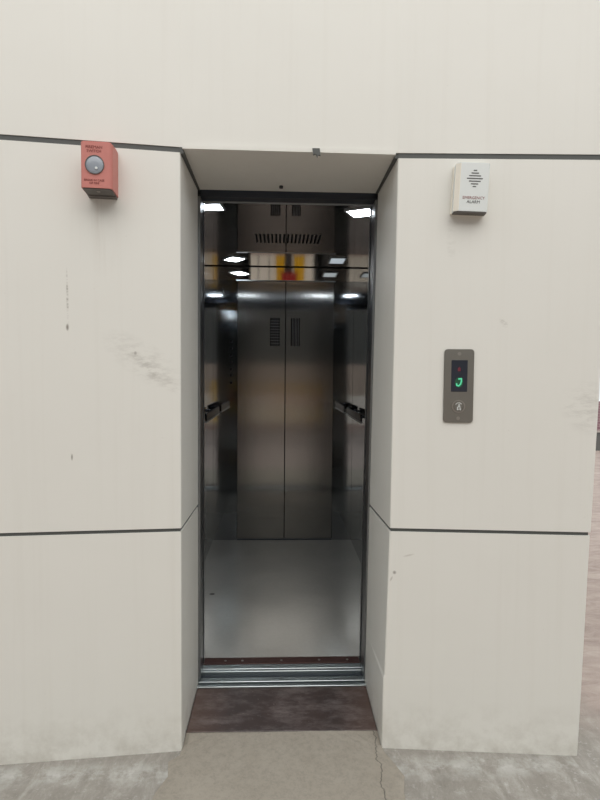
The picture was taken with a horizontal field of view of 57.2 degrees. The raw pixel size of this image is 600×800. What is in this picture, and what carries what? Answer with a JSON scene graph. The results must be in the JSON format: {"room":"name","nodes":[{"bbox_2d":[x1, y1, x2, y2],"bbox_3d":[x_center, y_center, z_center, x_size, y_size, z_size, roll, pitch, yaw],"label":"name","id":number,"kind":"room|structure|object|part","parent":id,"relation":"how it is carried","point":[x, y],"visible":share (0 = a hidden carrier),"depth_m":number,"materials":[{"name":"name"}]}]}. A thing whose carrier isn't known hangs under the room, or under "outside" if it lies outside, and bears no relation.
{"room":"elevator lobby","nodes":[
{"label":"elevator lobby","id":0,"kind":"room"},
{"bbox_2d":[0,140,197,532],"bbox_3d":[-1.112,-0.284,3.350,1.271,1.370,3.000,0,3,-2],"label":"wall","id":1,"kind":"structure","parent":0,"point":[99,297],"depth_m":1.95,"materials":[{"name":"white paint"}]},
{"bbox_2d":[81,141,117,199],"bbox_3d":[-0.683,-0.783,1.876,0.101,0.161,0.105,0,3,-7],"label":"switch","id":2,"kind":"object","parent":1,"relation":"attached to","point":[99,160],"visible":1,"depth_m":1.83,"materials":[{"name":"red plastic"}]},
{"bbox_3d":[-0.688,-0.708,1.917,0.094,0.006,0.029,0,3,-7],"label":"plate","id":3,"kind":"part","parent":2,"relation":"part of","materials":[{"name":"plastic"}]},
{"bbox_2d":[202,202,202,669],"bbox_3d":[-0.640,0.168,2.476,0.400,2.147,0.026,0,3,-2],"label":"door","id":4,"kind":"structure","parent":1,"relation":"in","point":[202,202],"depth_m":2.48,"materials":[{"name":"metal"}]},
{"bbox_2d":[0,507,197,764],"bbox_3d":[-1.122,0.829,3.405,1.271,0.834,3.000,0,3,-2],"label":"wall","id":5,"kind":"structure","parent":0,"point":[99,632],"depth_m":2.01,"materials":[{"name":"white paint"}]},
{"bbox_2d":[0,506,196,535],"bbox_3d":[-1.118,0.406,3.387,1.261,0.024,2.994,0,3,-2],"label":"seam","id":6,"kind":"structure","parent":5,"relation":"attached to","point":[173,529],"depth_m":1.99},
{"bbox_2d":[197,663,365,688],"bbox_3d":[-0.082,1.274,2.502,0.743,0.050,0.184,0,3,-2],"label":"sill","id":7,"kind":"structure","parent":5,"relation":"attached to","point":[340,674],"depth_m":2.51,"materials":[{"name":"metal"}]},
{"bbox_2d":[182,145,395,192],"bbox_3d":[-0.044,-0.896,2.155,0.763,0.030,0.387,0,3,-2],"label":"soffit","id":8,"kind":"structure","parent":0,"point":[245,168],"depth_m":2.11,"materials":[{"name":"white paint"}]},
{"bbox_2d":[180,147,397,193],"bbox_3d":[-0.044,-0.893,2.159,0.780,0.032,0.372,0,3,-2],"label":"seam","id":9,"kind":"structure","parent":8,"relation":"attached to","point":[182,152],"depth_m":2.10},
{"bbox_2d":[312,148,319,156],"bbox_3d":[0.059,-0.882,1.965,0.029,0.032,0.007,0,3,-2],"label":"scrap","id":10,"kind":"object","parent":8,"relation":"hanging from","point":[316,151],"visible":1,"depth_m":1.96,"materials":[{"name":"grey metal"}]},
{"bbox_2d":[0,0,599,154],"bbox_3d":[-0.334,-1.997,3.296,2.800,2.097,3.000,0,3,-2],"label":"wall","id":11,"kind":"structure","parent":0,"point":[402,76],"depth_m":1.95,"materials":[{"name":"white paint"}]},
{"bbox_2d":[0,134,179,151],"bbox_3d":[-1.109,-0.970,3.318,1.261,0.056,2.997,0,3,-2],"label":"seam","id":12,"kind":"structure","parent":11,"relation":"attached to","point":[2,137],"depth_m":1.91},
{"bbox_2d":[398,153,599,159],"bbox_3d":[0.676,-0.941,3.411,0.753,0.053,2.951,0,3,-2],"label":"seam","id":13,"kind":"structure","parent":11,"relation":"attached to","point":[400,155],"depth_m":1.97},
{"bbox_2d":[0,451,599,799],"bbox_3d":[-0.184,1.238,4.562,32.000,0.120,27.000,0,3,-2],"label":"floor","id":14,"kind":"structure","parent":0,"point":[429,774],"depth_m":1.96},
{"bbox_2d":[186,686,376,732],"bbox_3d":[-0.074,1.287,2.279,0.746,0.046,0.261,0,3,-2],"label":"threshold slab","id":15,"kind":"object","parent":14,"relation":"on","point":[289,709],"visible":0.95,"depth_m":2.27,"materials":[{"name":"red stone"}]},
{"bbox_2d":[203,203,369,664],"bbox_3d":[-0.102,0.102,3.530,1.170,2.290,1.974,0,3,-2],"label":"car","id":16,"kind":"object","parent":14,"relation":"on","point":[290,600],"visible":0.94,"depth_m":3.92,"materials":[{"name":"metal"}]},
{"bbox_2d":[203,203,204,661],"bbox_3d":[-0.646,0.164,2.551,0.400,2.147,0.026,0,3,-2],"label":"door","id":17,"kind":"structure","parent":16,"relation":"attached to","point":[203,203],"depth_m":2.55,"materials":[{"name":"metal"}]},
{"bbox_3d":[-0.677,0.083,3.532,0.020,2.220,1.905,0,3,-2],"label":"panel","id":18,"kind":"part","parent":16,"relation":"part of","materials":[{"name":"metal"}]},
{"bbox_2d":[204,407,219,422],"bbox_3d":[-0.653,0.100,3.988,0.058,0.060,0.760,0,3,-2],"label":"handrail","id":19,"kind":"object","parent":16,"relation":"attached to","point":[212,413],"visible":0.86,"depth_m":3.86,"materials":[{"name":"metal"}]},
{"bbox_2d":[204,203,225,210],"bbox_3d":[-0.464,-0.988,2.814,0.145,0.006,0.120,1,3,4],"label":"ceiling lamp","id":20,"kind":"object","parent":16,"relation":"attached to","point":[207,206],"visible":0.56,"depth_m":2.82,"materials":[{"name":"white plastic"}]},
{"bbox_2d":[204,204,222,209],"bbox_3d":[-0.464,-0.989,2.814,0.125,0.005,0.100,1,3,4],"label":"diffuser","id":21,"kind":"object","parent":20,"relation":"attached to","point":[206,206],"depth_m":2.81,"materials":[{"name":"white plastic"}]},
{"bbox_3d":[-0.607,0.093,4.469,0.193,2.108,0.040,0,3,-2],"label":"return panel","id":22,"kind":"part","parent":16,"relation":"part of","materials":[{"name":"metal"}]},
{"bbox_2d":[228,335,234,389],"bbox_3d":[-0.554,-0.301,4.426,0.054,0.440,0.010,0,3,-2],"label":"control panel","id":23,"kind":"object","parent":16,"relation":"attached to","point":[231,338],"visible":1,"depth_m":4.43,"materials":[{"name":"metal"}]},
{"bbox_2d":[222,256,246,261],"bbox_3d":[-0.490,-1.052,4.108,0.125,0.006,0.150,-1,3,-34],"label":"ceiling lamp","id":24,"kind":"object","parent":16,"relation":"attached to","point":[231,258],"visible":1,"depth_m":4.11,"materials":[{"name":"white plastic"}]},
{"bbox_2d":[226,257,242,261],"bbox_3d":[-0.490,-1.052,4.108,0.105,0.005,0.130,-1,3,-34],"label":"diffuser","id":25,"kind":"object","parent":24,"relation":"attached to","point":[234,259],"depth_m":4.11,"materials":[{"name":"white plastic"}]},
{"bbox_2d":[237,281,284,538],"bbox_3d":[-0.318,0.091,4.486,0.381,2.099,0.024,0,3,-2],"label":"door","id":26,"kind":"structure","parent":16,"relation":"attached to","point":[261,304],"depth_m":4.47,"materials":[{"name":"metal"}]},
{"bbox_2d":[270,318,279,345],"bbox_3d":[-0.204,-0.550,4.459,0.079,0.225,0.021,0,3,-2],"label":"vent","id":27,"kind":"object","parent":26,"relation":"attached to","point":[274,322],"depth_m":4.47,"materials":[{"name":"metal"}]},
{"bbox_3d":[-0.112,1.210,3.614,1.130,0.030,1.915,0,3,-2],"label":"floor plate","id":28,"kind":"part","parent":16,"relation":"part of","materials":[{"name":"metal"}]},
{"bbox_3d":[-0.086,1.267,2.627,0.737,0.052,0.058,0,3,-2],"label":"car sill","id":29,"kind":"part","parent":16,"relation":"part of","materials":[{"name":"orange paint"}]},
{"bbox_3d":[-0.129,-1.010,4.433,1.130,0.104,0.040,0,3,-2],"label":"transom panel","id":30,"kind":"part","parent":16,"relation":"part of","materials":[{"name":"metal"}]},
{"bbox_3d":[-0.130,1.146,4.538,0.775,0.007,0.037,0,3,-2],"label":"sill","id":31,"kind":"part","parent":16,"relation":"part of","materials":[{"name":"grey metal"}]},
{"bbox_3d":[-0.111,-0.957,4.415,0.799,0.007,0.002,0,3,-2],"label":"head trim","id":32,"kind":"part","parent":16,"relation":"part of","materials":[{"name":"metal"}]},
{"bbox_3d":[-0.093,-1.032,3.499,1.130,0.020,1.905,0,3,-2],"label":"ceiling panel","id":33,"kind":"part","parent":16,"relation":"part of","materials":[{"name":"metal"}]},
{"bbox_2d":[284,281,333,538],"bbox_3d":[0.073,0.094,4.501,0.386,2.099,0.024,0,3,-2],"label":"door","id":34,"kind":"structure","parent":16,"relation":"attached to","point":[309,305],"depth_m":4.49,"materials":[{"name":"metal"}]},
{"bbox_2d":[291,318,299,345],"bbox_3d":[-0.038,-0.549,4.466,0.072,0.225,0.021,0,3,-2],"label":"vent","id":35,"kind":"object","parent":34,"relation":"attached to","point":[295,322],"depth_m":4.47,"materials":[{"name":"metal"}]},
{"bbox_2d":[328,257,346,263],"bbox_3d":[0.280,-1.046,4.132,0.125,0.006,0.210,0,3,-2],"label":"ceiling lamp","id":36,"kind":"object","parent":16,"relation":"attached to","point":[333,260],"visible":1,"depth_m":4.11,"materials":[{"name":"white plastic"}]},
{"bbox_2d":[330,258,344,263],"bbox_3d":[0.280,-1.047,4.132,0.105,0.005,0.190,0,3,-2],"label":"diffuser","id":37,"kind":"object","parent":36,"relation":"attached to","point":[332,260],"depth_m":4.12,"materials":[{"name":"white plastic"}]},
{"bbox_3d":[0.347,0.099,4.506,0.158,2.108,0.040,0,3,-2],"label":"return panel","id":38,"kind":"part","parent":16,"relation":"part of","materials":[{"name":"metal"}]},
{"bbox_2d":[346,407,364,422],"bbox_3d":[0.414,0.107,4.029,0.058,0.060,0.760,0,3,-2],"label":"handrail","id":39,"kind":"object","parent":16,"relation":"attached to","point":[353,414],"visible":0.92,"depth_m":3.92,"materials":[{"name":"metal"}]},
{"bbox_2d":[344,207,369,217],"bbox_3d":[0.323,-0.986,2.895,0.140,0.006,0.140,2,3,26],"label":"ceiling lamp","id":40,"kind":"object","parent":16,"relation":"attached to","point":[358,212],"visible":0.69,"depth_m":2.88,"materials":[{"name":"white plastic"}]},
{"bbox_2d":[348,209,369,216],"bbox_3d":[0.323,-0.986,2.895,0.120,0.005,0.120,2,3,26],"label":"diffuser","id":41,"kind":"object","parent":40,"relation":"attached to","point":[352,212],"depth_m":2.89,"materials":[{"name":"white plastic"}]},
{"bbox_3d":[0.472,0.090,3.576,0.020,2.220,1.905,0,3,-2],"label":"panel","id":42,"kind":"part","parent":16,"relation":"part of","materials":[{"name":"metal"}]},
{"bbox_2d":[359,206,371,659],"bbox_3d":[0.498,0.171,2.595,0.410,2.147,0.026,0,3,-2],"label":"door","id":43,"kind":"structure","parent":16,"relation":"attached to","point":[370,226],"depth_m":2.58,"materials":[{"name":"metal"}]},
{"bbox_2d":[365,158,599,755],"bbox_3d":[0.652,0.158,3.463,0.788,2.197,2.954,0,3,-2],"label":"wall","id":44,"kind":"structure","parent":0,"point":[516,285],"depth_m":2.02,"materials":[{"name":"white paint"}]},
{"bbox_2d":[197,190,377,681],"bbox_3d":[-0.060,0.177,2.438,0.800,2.148,0.078,0,3,-2],"label":"door frame","id":45,"kind":"structure","parent":44,"relation":"attached to","point":[205,196],"depth_m":2.40,"materials":[{"name":"metal"}]},
{"bbox_2d":[361,206,372,665],"bbox_3d":[0.499,0.175,2.519,0.410,2.147,0.026,0,3,-2],"label":"door","id":46,"kind":"structure","parent":44,"relation":"in","point":[372,206],"depth_m":2.51,"materials":[{"name":"metal"}]},
{"bbox_2d":[443,349,473,422],"bbox_3d":[0.579,-0.051,2.006,0.107,0.268,0.012,1,3,3],"label":"panel","id":47,"kind":"object","parent":44,"relation":"attached to","point":[458,363],"visible":1,"depth_m":2.00,"materials":[{"name":"grey metal"}]},
{"bbox_2d":[450,162,489,215],"bbox_3d":[0.603,-0.747,1.952,0.127,0.178,0.051,1,3,3],"label":"fire alarm","id":48,"kind":"object","parent":44,"relation":"attached to","point":[470,180],"visible":1,"depth_m":1.93,"materials":[{"name":"beige plastic"}]},
{"bbox_3d":[0.604,-0.747,1.971,0.127,0.172,0.012,1,3,3],"label":"plate","id":49,"kind":"part","parent":48,"relation":"part of","materials":[{"name":"beige plastic"}]},
{"bbox_2d":[371,506,587,534],"bbox_3d":[0.643,0.416,3.477,0.742,0.024,2.949,0,3,-2],"label":"seam","id":50,"kind":"structure","parent":44,"relation":"attached to","point":[391,529],"depth_m":2.04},
{"bbox_2d":[596,433,599,450],"bbox_3d":[8.539,0.797,10.710,13.900,0.345,0.350,0,3,-2],"label":"wall","id":51,"kind":"structure","parent":0,"point":[598,434],"depth_m":10.43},
{"bbox_3d":[8.541,0.608,10.696,13.900,0.035,0.400,0,3,-2],"label":"ledge","id":52,"kind":"object","parent":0,"visible":0},
{"bbox_2d":[597,401,599,429],"bbox_3d":[8.542,0.319,10.712,13.900,0.540,0.300,0,3,-2],"label":"wall","id":53,"kind":"structure","parent":52,"relation":"on","point":[598,420],"depth_m":10.46,"materials":[{"name":"purple brick"}]}
]}

